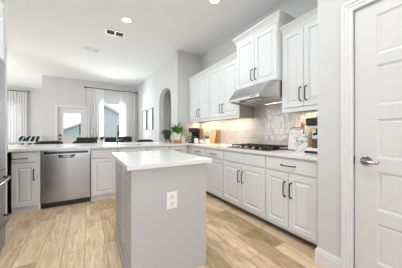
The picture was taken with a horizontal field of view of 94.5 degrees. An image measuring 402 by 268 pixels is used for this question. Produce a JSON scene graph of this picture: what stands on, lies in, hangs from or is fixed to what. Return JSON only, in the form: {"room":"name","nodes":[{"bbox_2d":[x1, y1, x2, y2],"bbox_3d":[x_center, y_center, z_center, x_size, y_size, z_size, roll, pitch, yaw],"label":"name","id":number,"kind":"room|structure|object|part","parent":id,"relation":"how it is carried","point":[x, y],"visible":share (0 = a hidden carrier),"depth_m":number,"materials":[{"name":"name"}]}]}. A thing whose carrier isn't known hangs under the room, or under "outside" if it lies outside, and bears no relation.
{"room":"kitchen","nodes":[
{"label":"kitchen","id":0,"kind":"room"},
{"bbox_2d":[1,0,6,242],"bbox_3d":[-2.364,-0.419,1.744,0.765,3.100,0.055,0,0,-31],"label":"wall","id":1,"kind":"structure","parent":0,"point":[4,2],"depth_m":1.93,"materials":[{"name":"paint"}]},
{"bbox_2d":[0,0,3,61],"bbox_3d":[-2.030,-1.022,1.276,0.760,0.586,1.084,0,0,-31],"label":"upper cabinet","id":2,"kind":"object","parent":1,"relation":"attached to","point":[1,3],"visible":1,"depth_m":1.86,"materials":[{"name":"paint"}]},
{"bbox_3d":[-1.749,-1.272,1.446,0.015,0.085,1.084,0,0,-31],"label":"crown moulding","id":3,"kind":"part","parent":2,"relation":"part of","materials":[{"name":"paint"}]},
{"bbox_2d":[7,85,41,140],"bbox_3d":[-8.016,-0.419,7.618,3.390,3.100,0.140,0,0,-31],"label":"wall","id":4,"kind":"structure","parent":0,"point":[34,98],"depth_m":8.02,"materials":[{"name":"paint"}]},
{"bbox_3d":[-8.131,-1.759,7.364,2.040,0.068,0.173,0,0,-31],"label":"curtain rod","id":5,"kind":"object","parent":4,"relation":"attached to","visible":0},
{"bbox_2d":[7,91,26,144],"bbox_3d":[-7.625,-0.309,7.611,0.750,2.840,0.092,0,0,-31],"label":"curtain","id":6,"kind":"object","parent":5,"relation":"hanging from","point":[16,101],"visible":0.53,"depth_m":7.63,"materials":[{"name":"white fabric"}]},
{"bbox_2d":[42,75,168,141],"bbox_3d":[-3.385,-0.419,7.502,4.650,3.100,0.140,0,0,-31],"label":"wall","id":7,"kind":"structure","parent":0,"point":[55,90],"depth_m":6.66,"materials":[{"name":"paint"}]},
{"bbox_2d":[55,105,86,140],"bbox_3d":[-4.650,0.071,6.725,0.990,2.120,0.158,0,0,-31],"label":"trim","id":8,"kind":"structure","parent":7,"relation":"attached to","point":[56,106],"depth_m":6.44,"materials":[{"name":"paint"}]},
{"bbox_2d":[58,107,85,143],"bbox_3d":[-4.623,0.106,6.689,0.839,2.030,0.116,0,0,-31],"label":"door","id":9,"kind":"structure","parent":7,"relation":"in","point":[66,140],"depth_m":6.64,"materials":[{"name":"paint"}]},
{"bbox_2d":[84,86,137,92],"bbox_3d":[-3.467,-1.694,7.291,1.880,0.068,0.133,0,0,-31],"label":"curtain rod","id":10,"kind":"object","parent":7,"relation":"attached to","point":[84,86],"visible":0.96,"depth_m":7.17,"materials":[{"name":"black metal"}]},
{"bbox_2d":[87,88,103,139],"bbox_3d":[-3.951,-0.279,6.961,0.540,2.780,0.071,0,0,-31],"label":"curtain","id":11,"kind":"object","parent":10,"relation":"hanging from","point":[95,97],"visible":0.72,"depth_m":6.95,"materials":[{"name":"white fabric"}]},
{"bbox_2d":[119,92,134,141],"bbox_3d":[-2.985,-0.279,7.546,0.600,2.780,0.071,0,0,-31],"label":"curtain","id":12,"kind":"object","parent":10,"relation":"hanging from","point":[127,100],"visible":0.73,"depth_m":7.54,"materials":[{"name":"white fabric"}]},
{"bbox_2d":[7,0,281,90],"bbox_3d":[-2.414,-2.044,2.922,8.100,0.150,14.100,0,0,-31],"label":"ceiling","id":13,"kind":"structure","parent":0,"point":[45,37],"depth_m":3.66,"materials":[{"name":"paint"}]},
{"bbox_2d":[83,46,99,52],"bbox_3d":[-2.562,-1.963,4.352,0.330,0.012,0.200,0,0,-31],"label":"ceiling vent","id":14,"kind":"object","parent":13,"relation":"in","point":[84,47],"visible":1,"depth_m":4.34,"materials":[{"name":"white plastic"}]},
{"bbox_2d":[105,28,124,37],"bbox_3d":[-1.680,-1.963,3.636,0.330,0.012,0.200,0,0,-31],"label":"ceiling vent","id":15,"kind":"object","parent":13,"relation":"in","point":[108,31],"visible":1,"depth_m":3.64,"materials":[{"name":"white plastic"}]},
{"bbox_2d":[121,17,132,23],"bbox_3d":[-1.283,-1.964,3.222,0.190,0.010,0.190,0,0,-31],"label":"recessed light","id":16,"kind":"object","parent":13,"relation":"in","point":[124,19],"visible":1,"depth_m":3.22,"materials":[{"name":"white plastic"}]},
{"bbox_2d":[208,0,220,4],"bbox_3d":[0.199,-1.964,2.740,0.190,0.010,0.190,0,0,-31],"label":"recessed light","id":17,"kind":"object","parent":13,"relation":"in","point":[213,2],"visible":1,"depth_m":2.77,"materials":[{"name":"white plastic"}]},
{"bbox_2d":[138,53,174,141],"bbox_3d":[-1.583,-0.419,6.209,0.130,3.100,3.940,0,0,-31],"label":"wall","id":18,"kind":"structure","parent":0,"point":[151,93],"depth_m":5.66,"materials":[{"name":"paint"}]},
{"bbox_2d":[143,110,146,129],"bbox_3d":[-2.074,-0.489,6.858,0.035,0.720,0.520,0,0,-31],"label":"framed print","id":19,"kind":"object","parent":18,"relation":"attached to","point":[144,111],"visible":1,"depth_m":6.75,"materials":[{"name":"white paper"}]},
{"bbox_2d":[148,108,152,129],"bbox_3d":[-1.701,-0.479,6.242,0.035,0.720,0.520,0,0,-31],"label":"framed print","id":20,"kind":"object","parent":18,"relation":"attached to","point":[150,111],"visible":1,"depth_m":6.21,"materials":[{"name":"white paper"}]},
{"bbox_2d":[0,192,323,267],"bbox_3d":[-2.414,1.191,2.922,8.100,0.120,14.100,0,0,-31],"label":"floor","id":21,"kind":"structure","parent":0,"point":[78,235],"depth_m":1.96,"materials":[{"name":"brown wood"}]},
{"bbox_2d":[0,61,10,251],"bbox_3d":[-1.954,0.231,1.262,0.847,1.800,0.899,0,0,-31],"label":"refrigerator","id":22,"kind":"object","parent":21,"relation":"on","point":[3,222],"visible":1,"depth_m":1.73,"materials":[{"name":"metal"}]},
{"bbox_3d":[-1.694,0.886,1.420,0.085,0.370,0.899,0,0,-31],"label":"freezer drawer","id":23,"kind":"part","parent":22,"relation":"part of","materials":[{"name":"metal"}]},
{"bbox_3d":[-1.694,0.516,1.420,0.085,0.350,0.899,0,0,-31],"label":"freezer drawer","id":24,"kind":"part","parent":22,"relation":"part of","materials":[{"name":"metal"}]},
{"bbox_3d":[-1.816,-0.162,1.611,0.075,0.985,0.446,0,0,-31],"label":"door","id":25,"kind":"part","parent":22,"relation":"part of","materials":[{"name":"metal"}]},
{"bbox_3d":[-1.635,0.771,1.456,0.102,0.023,0.767,0,0,-31],"label":"handle","id":26,"kind":"part","parent":22,"relation":"part of","materials":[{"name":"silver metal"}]},
{"bbox_3d":[-1.635,0.411,1.456,0.102,0.023,0.767,0,0,-31],"label":"handle","id":27,"kind":"part","parent":22,"relation":"part of","materials":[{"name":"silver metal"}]},
{"bbox_2d":[7,152,11,213],"bbox_3d":[-2.899,0.691,2.464,0.558,0.880,0.020,0,0,-31],"label":"panel","id":28,"kind":"object","parent":21,"relation":"on","point":[9,210],"visible":0.4,"depth_m":2.59,"materials":[{"name":"black metal"}]},
{"bbox_2d":[7,141,35,144],"bbox_3d":[-4.351,0.666,4.437,0.620,0.930,0.620,0,0,-31],"label":"table","id":29,"kind":"object","parent":21,"relation":"on","point":[19,142],"visible":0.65,"depth_m":4.30,"materials":[{"name":"white ceramic"}]},
{"bbox_2d":[19,136,25,144],"bbox_3d":[-5.731,0.606,5.814,0.470,1.050,0.400,0,0,-4],"label":"dining chair","id":30,"kind":"object","parent":21,"relation":"on","point":[21,138],"visible":0.08,"depth_m":5.71,"materials":[{"name":"fabric"}]},
{"bbox_2d":[11,151,37,213],"bbox_3d":[-2.664,0.691,2.892,0.282,0.880,0.660,0,0,-31],"label":"base cabinet","id":31,"kind":"object","parent":21,"relation":"on","point":[24,164],"visible":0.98,"depth_m":2.65,"materials":[{"name":"paint"}]},
{"bbox_3d":[-2.522,0.344,2.651,0.266,0.149,0.018,0,0,-31],"label":"drawer","id":32,"kind":"part","parent":31,"relation":"part of","materials":[{"name":"paint"}]},
{"bbox_3d":[-2.522,0.739,2.651,0.266,0.605,0.018,0,0,-31],"label":"door","id":33,"kind":"part","parent":31,"relation":"part of","materials":[{"name":"paint"}]},
{"bbox_2d":[25,136,39,144],"bbox_3d":[-4.983,0.606,5.273,0.470,1.050,0.400,0,0,1],"label":"dining chair","id":34,"kind":"object","parent":21,"relation":"on","point":[27,138],"visible":0.12,"depth_m":5.24,"materials":[{"name":"fabric"}]},
{"bbox_2d":[38,151,40,209],"bbox_3d":[-2.542,0.691,2.994,0.029,0.880,0.612,0,0,-31],"label":"trim","id":35,"kind":"structure","parent":21,"relation":"on","point":[39,152],"depth_m":2.73,"materials":[{"name":"paint"}]},
{"bbox_2d":[36,141,63,143],"bbox_3d":[-3.254,0.649,3.978,0.550,0.966,0.462,0,0,-31],"label":"bar stool","id":36,"kind":"object","parent":21,"relation":"on","point":[40,142],"visible":0.1,"depth_m":4.13,"materials":[{"name":"fabric"}]},
{"bbox_2d":[41,149,89,208],"bbox_3d":[-2.235,0.695,3.134,0.628,0.872,0.620,0,0,-31],"label":"dishwasher","id":37,"kind":"object","parent":21,"relation":"on","point":[65,174],"visible":0.96,"depth_m":2.88,"materials":[{"name":"metal"}]},
{"bbox_3d":[-2.102,0.294,2.914,0.628,0.071,0.028,0,0,-31],"label":"control panel","id":38,"kind":"part","parent":37,"relation":"part of","materials":[{"name":"metal"}]},
{"bbox_3d":[-2.085,0.352,2.886,0.210,0.057,0.042,0,0,-31],"label":"handle","id":39,"kind":"part","parent":37,"relation":"part of","materials":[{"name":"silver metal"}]},
{"bbox_2d":[72,140,95,143],"bbox_3d":[-2.707,0.649,4.310,0.550,0.966,0.462,0,0,-31],"label":"bar stool","id":40,"kind":"object","parent":21,"relation":"on","point":[78,141],"visible":0.09,"depth_m":4.46,"materials":[{"name":"fabric"}]},
{"bbox_2d":[76,137,96,142],"bbox_3d":[-3.310,0.621,5.402,0.500,1.020,0.470,0,0,-31],"label":"dining chair","id":41,"kind":"object","parent":21,"relation":"on","point":[78,138],"visible":0.11,"depth_m":5.21,"materials":[{"name":"fabric"}]},
{"bbox_2d":[90,148,116,200],"bbox_3d":[-1.808,0.691,3.434,0.398,0.880,0.619,0,0,-31],"label":"base cabinet","id":42,"kind":"object","parent":21,"relation":"on","point":[102,163],"visible":0.82,"depth_m":3.17,"materials":[{"name":"paint"}]},
{"bbox_3d":[-1.652,0.739,3.178,0.382,0.605,0.018,0,0,-31],"label":"door","id":43,"kind":"part","parent":42,"relation":"part of","materials":[{"name":"paint"}]},
{"bbox_3d":[-1.652,0.344,3.178,0.382,0.149,0.018,0,0,-31],"label":"drawer","id":44,"kind":"part","parent":42,"relation":"part of","materials":[{"name":"paint"}]},
{"bbox_2d":[105,137,123,142],"bbox_3d":[-2.668,0.621,5.674,0.500,1.020,0.470,0,0,-31],"label":"dining chair","id":45,"kind":"object","parent":21,"relation":"on","point":[106,138],"visible":0.15,"depth_m":5.44,"materials":[{"name":"brown wood"}]},
{"bbox_2d":[106,140,125,142],"bbox_3d":[-2.108,0.649,4.673,0.550,0.966,0.462,0,0,-31],"label":"bar stool","id":46,"kind":"object","parent":21,"relation":"on","point":[108,141],"visible":0.09,"depth_m":4.78,"materials":[{"name":"fabric"}]},
{"bbox_2d":[124,136,131,141],"bbox_3d":[-2.711,0.621,6.560,0.500,1.020,0.470,0,0,-20],"label":"dining chair","id":47,"kind":"object","parent":21,"relation":"on","point":[127,139],"visible":0.13,"depth_m":6.78,"materials":[{"name":"brown wood"}]},
{"bbox_2d":[117,147,145,152],"bbox_3d":[-1.408,0.691,3.654,0.508,0.880,0.660,0,0,-31],"label":"base cabinet","id":48,"kind":"object","parent":21,"relation":"on","point":[127,149],"visible":0.02,"depth_m":3.40,"materials":[{"name":"paint"}]},
{"bbox_2d":[136,139,153,141],"bbox_3d":[-1.484,0.649,5.052,0.550,0.966,0.462,0,0,-31],"label":"bar stool","id":49,"kind":"object","parent":21,"relation":"on","point":[140,140],"visible":0.11,"depth_m":5.21,"materials":[{"name":"fabric"}]},
{"bbox_2d":[146,146,168,150],"bbox_3d":[-0.995,0.691,3.904,0.453,0.880,0.660,0,0,-31],"label":"base cabinet","id":50,"kind":"object","parent":21,"relation":"on","point":[155,148],"visible":0.04,"depth_m":3.66,"materials":[{"name":"paint"}]},
{"bbox_2d":[112,150,211,267],"bbox_3d":[-0.449,0.674,1.839,0.692,0.914,0.960,0,0,-31],"label":"kitchen island","id":51,"kind":"object","parent":21,"relation":"on","point":[161,195],"visible":1,"depth_m":1.46,"materials":[{"name":"paint"}]},
{"bbox_3d":[-0.825,0.643,1.874,0.020,0.745,0.431,0,0,-31],"label":"door","id":52,"kind":"part","parent":51,"relation":"part of","materials":[{"name":"paint"}]},
{"bbox_3d":[-0.602,0.643,1.505,0.020,0.745,0.392,0,0,-31],"label":"door","id":53,"kind":"part","parent":51,"relation":"part of","materials":[{"name":"paint"}]},
{"bbox_2d":[112,150,211,170],"bbox_3d":[-0.449,0.234,1.839,0.692,0.034,0.960,0,0,-31],"label":"island countertop","id":54,"kind":"structure","parent":51,"relation":"on","point":[164,158],"depth_m":1.56,"materials":[{"name":"white stone"}]},
{"bbox_3d":[-0.225,0.691,1.462,0.619,0.880,0.018,0,0,-31],"label":"panel","id":55,"kind":"part","parent":51,"relation":"part of","materials":[{"name":"paint"}]},
{"bbox_2d":[167,191,176,209],"bbox_3d":[-0.225,0.520,1.447,0.085,0.130,0.006,0,0,-31],"label":"outlet plate","id":56,"kind":"object","parent":51,"relation":"attached to","point":[171,195],"depth_m":1.44,"materials":[{"name":"white plastic"}]},
{"bbox_2d":[169,145,187,153],"bbox_3d":[-0.614,0.691,4.135,0.430,0.880,0.660,0,0,-31],"label":"base cabinet","id":57,"kind":"object","parent":21,"relation":"on","point":[183,148],"visible":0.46,"depth_m":3.91,"materials":[{"name":"paint"}]},
{"bbox_2d":[191,146,209,194],"bbox_3d":[0.180,0.691,3.774,0.660,0.880,0.554,0,0,-31],"label":"base cabinet","id":58,"kind":"object","parent":21,"relation":"on","point":[199,151],"visible":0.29,"depth_m":3.56,"materials":[{"name":"paint"}]},
{"bbox_3d":[-0.059,0.344,3.629,0.018,0.149,0.544,0,0,-31],"label":"drawer","id":59,"kind":"part","parent":58,"relation":"part of","materials":[{"name":"paint"}]},
{"bbox_2d":[206,148,227,203],"bbox_3d":[0.461,0.691,3.313,0.660,0.880,0.514,0,0,-31],"label":"base cabinet","id":60,"kind":"object","parent":21,"relation":"on","point":[214,170],"visible":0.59,"depth_m":3.12,"materials":[{"name":"paint"}]},
{"bbox_3d":[0.221,0.344,3.168,0.018,0.149,0.504,0,0,-31],"label":"drawer","id":61,"kind":"part","parent":60,"relation":"part of","materials":[{"name":"paint"}]},
{"bbox_3d":[0.221,0.726,3.168,0.018,0.580,0.504,0,0,-31],"label":"door","id":62,"kind":"part","parent":60,"relation":"part of","materials":[{"name":"paint"}]},
{"bbox_2d":[224,150,270,224],"bbox_3d":[0.808,0.691,2.740,0.660,0.880,0.814,0,0,-31],"label":"base cabinet","id":63,"kind":"object","parent":21,"relation":"on","point":[244,172],"visible":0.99,"depth_m":2.51,"materials":[{"name":"paint"}]},
{"bbox_3d":[0.464,0.726,2.767,0.018,0.580,0.396,0,0,-31],"label":"door","id":64,"kind":"part","parent":63,"relation":"part of","materials":[{"name":"paint"}]},
{"bbox_3d":[0.673,0.726,2.422,0.018,0.580,0.396,0,0,-31],"label":"door","id":65,"kind":"part","parent":63,"relation":"part of","materials":[{"name":"paint"}]},
{"bbox_2d":[266,155,316,247],"bbox_3d":[1.187,0.691,2.114,0.660,0.880,0.638,0,0,-31],"label":"base cabinet","id":66,"kind":"object","parent":21,"relation":"on","point":[291,183],"visible":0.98,"depth_m":1.94,"materials":[{"name":"paint"}]},
{"bbox_2d":[7,141,316,160],"bbox_3d":[-1.083,0.234,2.696,3.938,0.034,4.006,0,0,-31],"label":"countertop","id":67,"kind":"structure","parent":66,"relation":"on","point":[289,153],"depth_m":3.10,"materials":[{"name":"white stone"}]},
{"bbox_2d":[95,136,104,143],"bbox_3d":[-2.046,0.135,3.802,0.206,0.164,0.185,0,0,6],"label":"potted plant","id":68,"kind":"object","parent":67,"relation":"on","point":[101,141],"visible":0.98,"depth_m":3.75,"materials":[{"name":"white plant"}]},
{"bbox_2d":[116,124,121,143],"bbox_3d":[-1.671,0.015,3.822,0.131,0.402,0.226,0,0,-31],"label":"kitchen faucet","id":69,"kind":"object","parent":67,"relation":"on","point":[117,127],"visible":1,"depth_m":3.85,"materials":[{"name":"metal"}]},
{"bbox_2d":[181,136,185,142],"bbox_3d":[-0.413,0.133,4.346,0.110,0.168,0.110,0,0,-31],"label":"canister","id":70,"kind":"object","parent":67,"relation":"on","point":[183,138],"visible":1,"depth_m":4.30,"materials":[{"name":"white ceramic"}]},
{"bbox_2d":[188,128,202,142],"bbox_3d":[-0.121,0.046,4.320,0.291,0.341,0.252,0,0,23],"label":"coffee maker","id":71,"kind":"object","parent":67,"relation":"on","point":[196,132],"visible":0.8,"depth_m":4.25,"materials":[{"name":"black plastic"}]},
{"bbox_3d":[-0.099,0.080,4.396,0.240,0.210,0.094,0,0,23],"label":"water tank","id":72,"kind":"part","parent":71,"relation":"part of","materials":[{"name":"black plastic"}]},
{"bbox_2d":[203,136,209,143],"bbox_3d":[0.122,0.121,3.908,0.218,0.191,0.223,0,0,-31],"label":"potted herb","id":73,"kind":"object","parent":67,"relation":"on","point":[207,140],"visible":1,"depth_m":3.87,"materials":[{"name":"white ceramic"}]},
{"bbox_2d":[209,129,215,142],"bbox_3d":[0.263,0.061,4.136,0.068,0.314,0.200,0,0,-31],"label":"cutting board","id":74,"kind":"object","parent":67,"relation":"on","point":[213,131],"visible":0.96,"depth_m":4.12,"materials":[{"name":"brown wood"}]},
{"bbox_2d":[215,130,218,143],"bbox_3d":[0.330,0.069,4.094,0.063,0.299,0.170,0,0,-31],"label":"cutting board","id":75,"kind":"object","parent":67,"relation":"on","point":[217,131],"visible":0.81,"depth_m":4.04,"materials":[{"name":"brown wood"}]},
{"bbox_2d":[228,143,287,150],"bbox_3d":[0.825,0.192,2.728,0.500,0.049,0.760,0,0,-31],"label":"gas cooktop","id":76,"kind":"object","parent":67,"relation":"in","point":[263,147],"visible":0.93,"depth_m":2.59,"materials":[{"name":"black metal"}]},
{"bbox_3d":[0.825,0.210,2.728,0.500,0.012,0.760,0,0,-31],"label":"hob plate","id":77,"kind":"part","parent":76,"relation":"part of","materials":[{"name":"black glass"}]},
{"bbox_2d":[295,134,307,151],"bbox_3d":[1.178,0.113,2.179,0.120,0.216,0.082,0,0,33],"label":"cookbook","id":78,"kind":"object","parent":67,"relation":"on","point":[301,139],"visible":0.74,"depth_m":2.17,"materials":[{"name":"white paper"}]},
{"bbox_2d":[304,116,316,153],"bbox_3d":[1.304,0.005,2.024,0.291,0.424,0.240,0,0,-31],"label":"espresso machine","id":79,"kind":"object","parent":67,"relation":"on","point":[311,123],"visible":0.34,"depth_m":2.03,"materials":[{"name":"black plastic"}]},
{"bbox_2d":[306,148,316,150],"bbox_3d":[1.271,0.175,2.007,0.125,0.031,0.205,0,0,-31],"label":"drip tray","id":80,"kind":"object","parent":79,"relation":"on","point":[307,149],"depth_m":2.01,"materials":[{"name":"plastic"}]},
{"bbox_2d":[312,139,316,147],"bbox_3d":[1.262,0.109,2.029,0.090,0.100,0.076,0,0,4],"label":"milk jug","id":81,"kind":"object","parent":79,"relation":"on","point":[314,141],"visible":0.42,"depth_m":2.01,"materials":[{"name":"grey metal"}]},
{"bbox_2d":[309,129,311,147],"bbox_3d":[1.337,0.064,2.231,0.078,0.306,0.077,0,0,-31],"label":"oil bottle","id":82,"kind":"object","parent":67,"relation":"on","point":[310,131],"visible":0.2,"depth_m":2.21,"materials":[{"name":"orange glass"}]},
{"bbox_3d":[-0.809,0.174,4.421,0.170,0.085,0.140,0,0,-31],"label":"wooden riser","id":83,"kind":"object","parent":67,"relation":"on","visible":0},
{"bbox_2d":[160,130,172,138],"bbox_3d":[-0.800,0.008,4.415,0.370,0.245,0.332,0,0,13],"label":"potted plant","id":84,"kind":"object","parent":83,"relation":"on","point":[167,134],"visible":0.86,"depth_m":4.35,"materials":[{"name":"green plant"}]},
{"bbox_3d":[-0.809,0.069,4.421,0.170,0.125,0.170,0,0,-31],"label":"pot","id":85,"kind":"part","parent":84,"relation":"part of","materials":[{"name":"grey ceramic"}]},
{"bbox_3d":[-0.519,0.179,4.059,0.176,0.075,0.176,0,0,-31],"label":"wooden riser","id":86,"kind":"object","parent":67,"relation":"on","visible":0},
{"bbox_2d":[164,122,188,139],"bbox_3d":[-0.507,-0.059,4.053,0.566,0.399,0.554,0,0,-31],"label":"potted fern","id":87,"kind":"object","parent":86,"relation":"on","point":[177,130],"visible":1,"depth_m":3.99,"materials":[{"name":"green plant"}]},
{"bbox_2d":[174,132,180,139],"bbox_3d":[-0.519,0.059,4.059,0.160,0.165,0.160,0,0,-31],"label":"pot","id":88,"kind":"object","parent":87,"relation":"attached to","point":[176,136],"depth_m":4.00,"materials":[{"name":"white ceramic"}]},
{"bbox_3d":[0.860,0.726,2.114,0.018,0.580,0.288,0,0,-31],"label":"door","id":89,"kind":"part","parent":66,"relation":"part of","materials":[{"name":"paint"}]},
{"bbox_3d":[0.893,0.601,2.003,0.041,0.174,0.018,0,0,-31],"label":"handle","id":90,"kind":"part","parent":66,"relation":"part of","materials":[{"name":"black metal"}]},
{"bbox_3d":[0.937,0.344,1.988,0.018,0.149,0.584,0,0,-31],"label":"drawer","id":91,"kind":"part","parent":66,"relation":"part of","materials":[{"name":"paint"}]},
{"bbox_3d":[1.013,0.726,1.861,0.018,0.580,0.288,0,0,-31],"label":"door","id":92,"kind":"part","parent":66,"relation":"part of","materials":[{"name":"paint"}]},
{"bbox_2d":[169,91,170,138],"bbox_3d":[-0.390,-0.419,6.932,0.120,3.100,3.940,0,0,-31],"label":"wall","id":93,"kind":"structure","parent":0,"point":[169,91],"depth_m":8.46,"materials":[{"name":"paint"}]},
{"bbox_2d":[175,50,200,142],"bbox_3d":[-0.306,-0.419,4.604,0.650,3.100,0.129,0,0,-31],"label":"wall","id":94,"kind":"structure","parent":0,"point":[187,65],"depth_m":4.49,"materials":[{"name":"paint"}]},
{"bbox_2d":[201,0,316,147],"bbox_3d":[0.871,-0.419,3.397,0.129,3.100,3.413,0,0,-31],"label":"wall","id":95,"kind":"structure","parent":0,"point":[269,125],"depth_m":3.08,"materials":[{"name":"tile"}]},
{"bbox_2d":[187,68,209,122],"bbox_3d":[0.069,-0.789,4.219,0.404,1.064,0.913,0,0,-31],"label":"upper cabinet","id":96,"kind":"object","parent":95,"relation":"attached to","point":[199,84],"visible":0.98,"depth_m":4.06,"materials":[{"name":"paint"}]},
{"bbox_3d":[-0.145,-0.767,4.280,0.018,0.909,0.390,0,0,-31],"label":"door","id":97,"kind":"part","parent":96,"relation":"part of","materials":[{"name":"paint"}]},
{"bbox_3d":[-0.076,-1.278,4.131,0.055,0.085,0.913,0,0,-31],"label":"crown moulding","id":98,"kind":"part","parent":96,"relation":"part of","materials":[{"name":"paint"}]},
{"bbox_3d":[-0.055,-0.279,4.145,0.020,0.044,0.913,0,0,-31],"label":"light rail","id":99,"kind":"part","parent":96,"relation":"part of","materials":[{"name":"paint"}]},
{"bbox_3d":[0.066,-0.767,3.931,0.018,0.909,0.413,0,0,-31],"label":"door","id":100,"kind":"part","parent":96,"relation":"part of","materials":[{"name":"paint"}]},
{"bbox_2d":[208,52,253,120],"bbox_3d":[0.528,-0.789,3.462,0.404,1.064,0.848,0,0,-31],"label":"upper cabinet","id":101,"kind":"object","parent":95,"relation":"attached to","point":[223,74],"visible":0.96,"depth_m":3.30,"materials":[{"name":"paint"}]},
{"bbox_3d":[0.285,-0.767,3.569,0.018,0.909,0.404,0,0,-31],"label":"door","id":102,"kind":"part","parent":101,"relation":"part of","materials":[{"name":"paint"}]},
{"bbox_3d":[0.382,-1.278,3.375,0.055,0.085,0.846,0,0,-31],"label":"crown moulding","id":103,"kind":"part","parent":101,"relation":"part of","materials":[{"name":"paint"}]},
{"bbox_3d":[0.404,-0.279,3.388,0.020,0.044,0.846,0,0,-31],"label":"light rail","id":104,"kind":"part","parent":101,"relation":"part of","materials":[{"name":"paint"}]},
{"bbox_3d":[0.498,-0.767,3.219,0.018,0.909,0.405,0,0,-31],"label":"door","id":105,"kind":"part","parent":101,"relation":"part of","materials":[{"name":"paint"}]},
{"bbox_3d":[0.768,-0.463,3.112,0.332,0.412,0.002,0,0,-31],"label":"panel","id":106,"kind":"part","parent":101,"relation":"part of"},
{"bbox_2d":[229,80,281,106],"bbox_3d":[0.837,-0.568,2.703,0.643,0.218,0.755,0,0,-31],"label":"range hood","id":107,"kind":"object","parent":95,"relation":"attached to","point":[267,92],"visible":0.92,"depth_m":2.50,"materials":[{"name":"metal"}]},
{"bbox_2d":[232,9,297,89],"bbox_3d":[0.924,-1.095,2.755,0.459,0.832,0.886,0,0,-31],"label":"upper cabinet","id":108,"kind":"object","parent":95,"relation":"attached to","point":[259,48],"visible":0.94,"depth_m":2.54,"materials":[{"name":"paint"}]},
{"bbox_3d":[0.672,-1.044,2.824,0.018,0.707,0.364,0,0,-31],"label":"door","id":109,"kind":"part","parent":108,"relation":"part of","materials":[{"name":"paint"}]},
{"bbox_3d":[0.924,-1.460,2.755,0.459,0.100,0.886,0,0,-31],"label":"crown moulding","id":110,"kind":"part","parent":108,"relation":"part of","materials":[{"name":"paint"}]},
{"bbox_3d":[0.866,-1.044,2.505,0.018,0.707,0.370,0,0,-31],"label":"door","id":111,"kind":"part","parent":108,"relation":"part of","materials":[{"name":"paint"}]},
{"bbox_2d":[279,8,316,112],"bbox_3d":[1.310,-0.789,2.171,0.404,1.064,0.615,0,0,-31],"label":"upper cabinet","id":112,"kind":"object","parent":95,"relation":"attached to","point":[299,46],"visible":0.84,"depth_m":2.13,"materials":[{"name":"paint"}]},
{"bbox_3d":[1.102,-0.767,2.222,0.018,0.909,0.255,0,0,-31],"label":"door","id":113,"kind":"part","parent":112,"relation":"part of","materials":[{"name":"paint"}]},
{"bbox_3d":[1.165,-1.278,2.083,0.055,0.085,0.615,0,0,-31],"label":"crown moulding","id":114,"kind":"part","parent":112,"relation":"part of","materials":[{"name":"paint"}]},
{"bbox_3d":[1.187,-0.279,2.097,0.020,0.044,0.615,0,0,-31],"label":"light rail","id":115,"kind":"part","parent":112,"relation":"part of","materials":[{"name":"paint"}]},
{"bbox_3d":[1.237,-0.767,1.999,0.018,0.909,0.255,0,0,-31],"label":"door","id":116,"kind":"part","parent":112,"relation":"part of","materials":[{"name":"paint"}]},
{"bbox_2d":[317,0,351,257],"bbox_3d":[2.377,-0.419,0.097,0.735,3.100,4.022,0,0,-31],"label":"wall","id":117,"kind":"structure","parent":0,"point":[328,11],"depth_m":1.54,"materials":[{"name":"paint"}]},
{"bbox_2d":[315,247,340,267],"bbox_3d":[1.109,1.061,1.583,0.141,0.140,0.198,0,0,-31],"label":"baseboard","id":118,"kind":"structure","parent":117,"relation":"attached to","point":[325,259],"depth_m":1.55,"materials":[{"name":"paint"}]},
{"bbox_2d":[341,0,378,267],"bbox_3d":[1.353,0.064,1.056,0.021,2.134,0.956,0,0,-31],"label":"trim","id":119,"kind":"structure","parent":117,"relation":"attached to","point":[347,9],"depth_m":1.43,"materials":[{"name":"paint"}]},
{"bbox_2d":[354,0,401,267],"bbox_3d":[1.362,0.098,1.067,0.100,2.051,0.817,0,0,-31],"label":"door","id":120,"kind":"structure","parent":117,"relation":"in","point":[378,25],"depth_m":1.30,"materials":[{"name":"paint"}]},
{"bbox_3d":[1.190,0.200,1.305,0.053,0.031,0.098,0,0,-31],"label":"lever handle","id":121,"kind":"part","parent":120,"relation":"part of","materials":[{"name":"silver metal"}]},
{"bbox_3d":[1.193,0.067,2.332,0.151,0.290,0.169,0,0,-37],"label":"book stand","id":122,"kind":"object","parent":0,"visible":0},
{"bbox_2d":[288,129,302,149],"bbox_3d":[1.175,0.077,2.319,0.075,0.253,0.150,0,0,-37],"label":"cutting board","id":123,"kind":"object","parent":122,"relation":"on","point":[292,136],"visible":0.79,"depth_m":2.33,"materials":[{"name":"white stone"}]},
{"label":"outside","id":124,"kind":"structure","parent":0,"visible":0},
{"bbox_3d":[-13.194,1.381,21.763,28.000,0.100,29.100,0,0,-31],"label":"lawn","id":125,"kind":"structure","parent":124,"visible":0},
{"bbox_2d":[64,123,80,136],"bbox_3d":[-14.110,0.493,19.512,6.600,3.743,8.600,0,0,-31],"label":"house","id":126,"kind":"structure","parent":125,"relation":"on","point":[75,130],"depth_m":16.48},
{"bbox_2d":[104,104,119,141],"bbox_3d":[-5.854,0.552,16.214,6.900,5.661,3.400,0,0,-31],"label":"house","id":127,"kind":"structure","parent":125,"relation":"on","point":[111,116],"depth_m":13.96,"materials":[{"name":"white"}]}
]}

